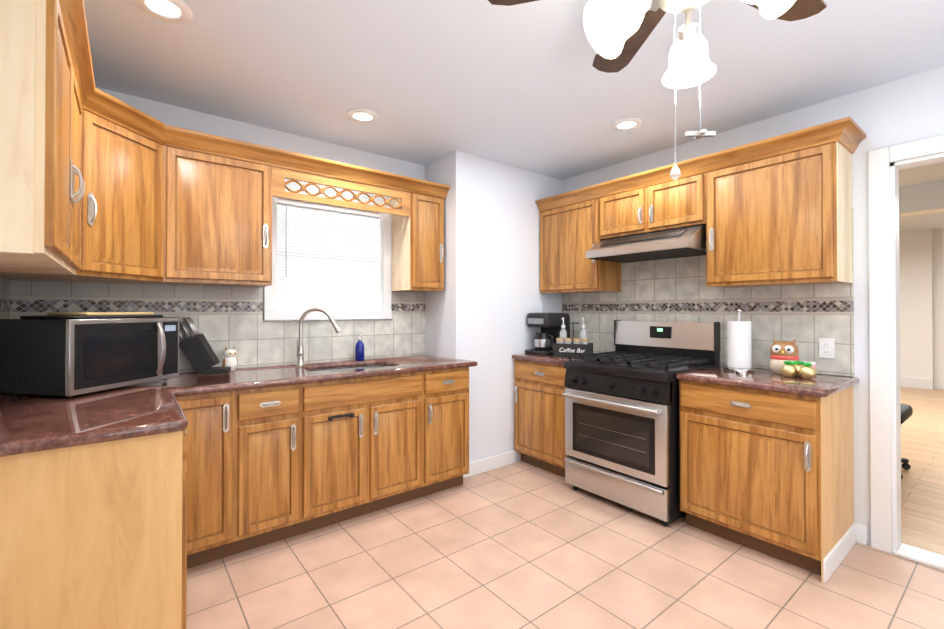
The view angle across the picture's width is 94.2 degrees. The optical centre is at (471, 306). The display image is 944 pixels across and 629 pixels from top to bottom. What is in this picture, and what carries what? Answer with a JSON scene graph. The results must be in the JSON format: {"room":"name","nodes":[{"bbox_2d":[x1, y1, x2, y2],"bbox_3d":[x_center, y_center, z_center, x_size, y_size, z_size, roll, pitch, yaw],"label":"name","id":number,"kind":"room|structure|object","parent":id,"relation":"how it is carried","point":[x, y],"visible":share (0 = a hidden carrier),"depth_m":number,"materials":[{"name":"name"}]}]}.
{"room":"kitchen","nodes":[
{"label":"kitchen","id":0,"kind":"room"},
{"bbox_2d":[96,87,424,372],"bbox_3d":[-0.902,0.060,3.341,3.880,2.490,0.120,0,-1,-38],"label":"wall","id":1,"kind":"structure","parent":0,"point":[176,116],"depth_m":2.95,"materials":[{"name":"white paint"}]},
{"bbox_2d":[0,277,15,318],"bbox_3d":[-1.862,0.112,1.624,0.008,0.540,1.330,0,-1,-38],"label":"tile backsplash","id":2,"kind":"structure","parent":1,"relation":"attached to","point":[7,287],"depth_m":2.13,"materials":[{"name":"grey tile"}]},
{"bbox_2d":[16,280,424,372],"bbox_3d":[-1.342,0.121,2.912,2.420,0.540,0.007,0,-1,-38],"label":"tile backsplash","id":3,"kind":"structure","parent":1,"relation":"attached to","point":[228,317],"depth_m":2.80,"materials":[{"name":"grey tile"}]},
{"bbox_2d":[0,0,449,291],"bbox_3d":[-0.848,-0.643,2.333,2.463,1.029,1.531,0,-1,-38],"label":"upper cabinet","id":4,"kind":"object","parent":1,"relation":"attached to","point":[97,185],"visible":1,"depth_m":2.12,"materials":[{"name":"brown wood"}]},
{"bbox_2d":[263,186,391,320],"bbox_3d":[-1.039,-0.361,3.219,0.930,0.910,0.148,0,-1,-38],"label":"window","id":5,"kind":"structure","parent":1,"relation":"in","point":[272,312],"depth_m":3.23,"materials":[{"name":"white wood"}]},
{"bbox_2d":[277,198,379,307],"bbox_3d":[-1.026,-0.361,3.202,0.762,0.744,0.040,0,-1,-38],"label":"window blinds","id":6,"kind":"object","parent":5,"relation":"attached to","point":[345,281],"visible":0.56,"depth_m":3.18,"materials":[{"name":"white plastic"}]},
{"bbox_2d":[425,151,561,461],"bbox_3d":[0.222,0.064,3.869,1.220,2.490,0.440,0,-1,-38],"label":"wall","id":7,"kind":"structure","parent":0,"point":[484,303],"depth_m":3.54,"materials":[{"name":"white paint"}]},
{"bbox_2d":[83,0,943,179],"bbox_3d":[0.588,-1.250,1.456,3.880,0.100,4.940,0,-1,-38],"label":"ceiling","id":8,"kind":"structure","parent":0,"point":[528,86],"depth_m":2.21,"materials":[{"name":"white paint"}]},
{"bbox_2d":[134,0,192,22],"bbox_3d":[-1.225,-1.192,1.743,0.195,0.012,0.195,0,0,7],"label":"recessed light","id":9,"kind":"object","parent":8,"relation":"in","point":[173,7],"depth_m":1.75,"materials":[{"name":"white"}]},
{"bbox_2d":[346,108,378,123],"bbox_3d":[-0.680,-1.184,2.727,0.195,0.012,0.195,0,0,7],"label":"recessed light","id":10,"kind":"object","parent":8,"relation":"in","point":[362,114],"depth_m":2.71,"materials":[{"name":"white"}]},
{"bbox_2d":[611,118,642,130],"bbox_3d":[1.005,-1.183,2.851,0.195,0.012,0.195,0,0,7],"label":"recessed light","id":11,"kind":"object","parent":8,"relation":"in","point":[625,122],"depth_m":2.83,"materials":[{"name":"white"}]},
{"bbox_2d":[488,0,826,179],"bbox_3d":[0.627,-0.776,1.187,1.104,0.849,1.074,0,-1,-38],"label":"ceiling fan","id":12,"kind":"object","parent":8,"relation":"hanging from","point":[618,32],"visible":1,"depth_m":1.27,"materials":[{"name":"brown wood"}]},
{"bbox_2d":[186,461,943,628],"bbox_3d":[0.541,1.340,1.400,3.760,0.100,4.940,0,-1,-38],"label":"floor","id":13,"kind":"structure","parent":0,"point":[520,545],"depth_m":2.11,"materials":[{"name":"tile"}]},
{"bbox_2d":[0,434,163,628],"bbox_3d":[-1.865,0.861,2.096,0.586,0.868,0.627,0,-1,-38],"label":"base cabinet","id":14,"kind":"object","parent":13,"relation":"on","point":[93,536],"depth_m":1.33,"materials":[{"name":"brown wood"}]},
{"bbox_2d":[0,387,187,456],"bbox_3d":[-1.415,0.401,1.560,0.629,0.039,0.690,0,-1,-38],"label":"countertop","id":15,"kind":"structure","parent":14,"relation":"on","point":[32,423],"depth_m":1.48,"materials":[{"name":"stone"}]},
{"bbox_2d":[175,367,468,568],"bbox_3d":[-0.898,0.867,2.837,1.800,0.869,0.658,0,-1,-38],"label":"base cabinet","id":16,"kind":"object","parent":13,"relation":"on","point":[267,465],"visible":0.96,"depth_m":2.48,"materials":[{"name":"brown wood"}]},
{"bbox_2d":[0,355,477,402],"bbox_3d":[-1.116,0.507,2.661,2.462,0.234,0.672,0,-1,-38],"label":"countertop","id":17,"kind":"structure","parent":16,"relation":"on","point":[192,383],"depth_m":2.56,"materials":[{"name":"stone"}]},
{"bbox_2d":[0,317,178,397],"bbox_3d":[-1.778,0.219,2.109,0.429,0.330,0.551,0,0,10],"label":"microwave","id":18,"kind":"object","parent":17,"relation":"on","point":[68,358],"visible":1,"depth_m":1.87,"materials":[{"name":"black"}]},
{"bbox_2d":[20,312,163,318],"bbox_3d":[-1.802,0.040,2.115,0.300,0.027,0.440,0,0,10],"label":"cutting board","id":19,"kind":"object","parent":18,"relation":"on","point":[77,315],"visible":1,"depth_m":1.99,"materials":[{"name":"brown wood"}]},
{"bbox_2d":[179,317,230,374],"bbox_3d":[-1.575,0.224,2.561,0.280,0.328,0.100,0,0,-16],"label":"knife block","id":20,"kind":"object","parent":17,"relation":"on","point":[197,349],"visible":0.85,"depth_m":2.52,"materials":[{"name":"black plastic"}]},
{"bbox_2d":[222,346,237,370],"bbox_3d":[-1.478,0.315,2.681,0.087,0.148,0.080,0,-1,-38],"label":"owl figurine","id":21,"kind":"object","parent":17,"relation":"on","point":[230,359],"visible":0.98,"depth_m":2.66,"materials":[{"name":"white ceramic"}]},
{"bbox_2d":[296,307,341,365],"bbox_3d":[-1.019,0.197,2.908,0.262,0.388,0.208,0,-1,-38],"label":"faucet","id":22,"kind":"object","parent":17,"relation":"on","point":[300,351],"visible":1,"depth_m":2.90,"materials":[{"name":"grey metal"}]},
{"bbox_2d":[355,333,363,360],"bbox_3d":[-0.818,0.291,3.200,0.066,0.202,0.068,0,-1,-38],"label":"soap dispenser","id":23,"kind":"object","parent":17,"relation":"on","point":[359,350],"visible":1,"depth_m":3.17,"materials":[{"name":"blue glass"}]},
{"bbox_2d":[514,359,567,476],"bbox_3d":[0.763,0.872,3.624,0.658,0.869,0.600,0,-1,-38],"label":"base cabinet","id":24,"kind":"object","parent":13,"relation":"on","point":[539,391],"visible":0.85,"depth_m":3.44,"materials":[{"name":"brown wood"}]},
{"bbox_2d":[512,353,579,364],"bbox_3d":[0.771,0.416,3.631,0.642,0.039,0.600,0,-1,-38],"label":"countertop","id":25,"kind":"structure","parent":24,"relation":"on","point":[550,359],"depth_m":3.43,"materials":[{"name":"stone"}]},
{"bbox_2d":[525,312,569,354],"bbox_3d":[0.650,0.222,3.761,0.320,0.349,0.240,0,-1,-38],"label":"coffee maker","id":26,"kind":"object","parent":25,"relation":"on","point":[549,323],"visible":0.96,"depth_m":3.67,"materials":[{"name":"black plastic"}]},
{"bbox_2d":[553,317,592,356],"bbox_3d":[0.810,0.240,3.509,0.290,0.310,0.170,0,0,22],"label":"box","id":27,"kind":"object","parent":25,"relation":"on","point":[585,345],"visible":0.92,"depth_m":3.46,"materials":[{"name":"black wood"}]},
{"bbox_2d":[559,348,583,352],"bbox_3d":[0.783,0.339,3.426,0.201,0.032,0.001,0,0,23],"label":"label","id":28,"kind":"object","parent":27,"relation":"attached to","point":[572,351],"visible":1,"depth_m":3.44,"materials":[{"name":"white paint"}]},
{"bbox_2d":[562,320,719,525],"bbox_3d":[1.148,0.703,3.038,0.759,1.200,0.766,0,-1,-38],"label":"range","id":29,"kind":"object","parent":13,"relation":"on","point":[622,431],"visible":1,"depth_m":2.83,"materials":[{"name":"silver metal"}]},
{"bbox_2d":[679,380,853,582],"bbox_3d":[1.651,0.864,2.494,0.658,0.869,0.674,0,-1,-38],"label":"base cabinet","id":30,"kind":"object","parent":13,"relation":"on","point":[770,473],"visible":0.88,"depth_m":2.26,"materials":[{"name":"brown wood"}]},
{"bbox_2d":[676,365,859,396],"bbox_3d":[1.666,0.408,2.493,0.642,0.039,0.700,0,-1,-38],"label":"countertop","id":31,"kind":"structure","parent":30,"relation":"on","point":[821,385],"depth_m":2.33,"materials":[{"name":"stone"}]},
{"bbox_2d":[724,308,755,371],"bbox_3d":[1.642,0.199,2.694,0.170,0.380,0.170,0,-1,-38],"label":"paper towel holder","id":32,"kind":"object","parent":31,"relation":"on","point":[739,344],"visible":0.96,"depth_m":2.64,"materials":[{"name":"white paper"}]},
{"bbox_2d":[736,370,747,374],"bbox_3d":[1.550,0.377,2.519,0.060,0.021,0.060,0,-1,-38],"label":"tin","id":33,"kind":"object","parent":31,"relation":"on","point":[741,372],"visible":1,"depth_m":2.50,"materials":[{"name":"silver metal"}]},
{"bbox_2d":[770,338,798,373],"bbox_3d":[1.814,0.285,2.549,0.151,0.205,0.143,0,-1,-38],"label":"cookie jar","id":34,"kind":"object","parent":31,"relation":"on","point":[781,352],"visible":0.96,"depth_m":2.51,"materials":[{"name":"beige ceramic"}]},
{"bbox_2d":[780,361,816,378],"bbox_3d":[1.814,0.343,2.418,0.183,0.088,0.163,0,-1,-38],"label":"ornaments","id":35,"kind":"object","parent":31,"relation":"on","point":[805,369],"visible":1,"depth_m":2.39,"materials":[{"name":"gold"}]},
{"bbox_2d":[562,66,943,545],"bbox_3d":[2.066,0.054,2.609,0.120,2.490,4.700,0,-1,-38],"label":"wall","id":36,"kind":"structure","parent":0,"point":[903,110],"depth_m":2.41,"materials":[{"name":"white paint"}]},
{"bbox_2d":[535,117,865,293],"bbox_3d":[1.355,-0.532,3.123,0.358,0.811,2.136,0,-1,-38],"label":"upper cabinet","id":37,"kind":"object","parent":36,"relation":"attached to","point":[775,211],"visible":0.9,"depth_m":2.61,"materials":[{"name":"brown wood"}]},
{"bbox_2d":[586,224,705,262],"bbox_3d":[1.274,-0.441,3.120,0.490,0.167,0.760,0,-1,-38],"label":"range hood","id":38,"kind":"object","parent":37,"relation":"attached to","point":[689,241],"visible":0.96,"depth_m":2.95,"materials":[{"name":"silver metal"}]},
{"bbox_2d":[463,135,943,582],"bbox_3d":[0.780,0.217,1.315,3.780,2.146,4.259,0,-1,-38],"label":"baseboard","id":39,"kind":"structure","parent":36,"relation":"attached to","point":[886,165],"depth_m":2.33,"materials":[{"name":"white"}]},
{"bbox_2d":[562,208,853,376],"bbox_3d":[1.477,-0.076,3.254,0.007,0.940,2.079,0,-1,-38],"label":"tile backsplash","id":40,"kind":"structure","parent":36,"relation":"attached to","point":[806,317],"depth_m":2.96,"materials":[{"name":"grey tile"}]},
{"bbox_2d":[819,338,833,358],"bbox_3d":[2.039,0.239,2.523,0.008,0.114,0.070,0,-1,-38],"label":"wall outlet","id":41,"kind":"object","parent":40,"relation":"attached to","point":[826,347],"visible":1,"depth_m":2.52,"materials":[{"name":"white plastic"}]},
{"bbox_2d":[899,162,943,389],"bbox_3d":[5.914,-0.025,6.096,10.240,2.700,10.220,0,-1,-38],"label":"wall","id":42,"kind":"structure","parent":0,"point":[921,227],"depth_m":7.15,"materials":[{"name":"white paint"}]},
{"bbox_2d":[900,386,943,554],"bbox_3d":[5.920,1.375,6.077,10.240,0.100,10.000,0,-1,-38],"label":"floor","id":43,"kind":"structure","parent":0,"point":[922,480],"depth_m":3.48,"materials":[{"name":"beige wood"}]},
{"bbox_2d":[901,404,912,479],"bbox_3d":[3.181,0.766,3.612,0.608,1.078,0.587,0,-1,-38],"label":"office chair","id":44,"kind":"object","parent":43,"relation":"on","point":[906,411],"visible":0.15,"depth_m":3.45,"materials":[{"name":"black"}]}
]}

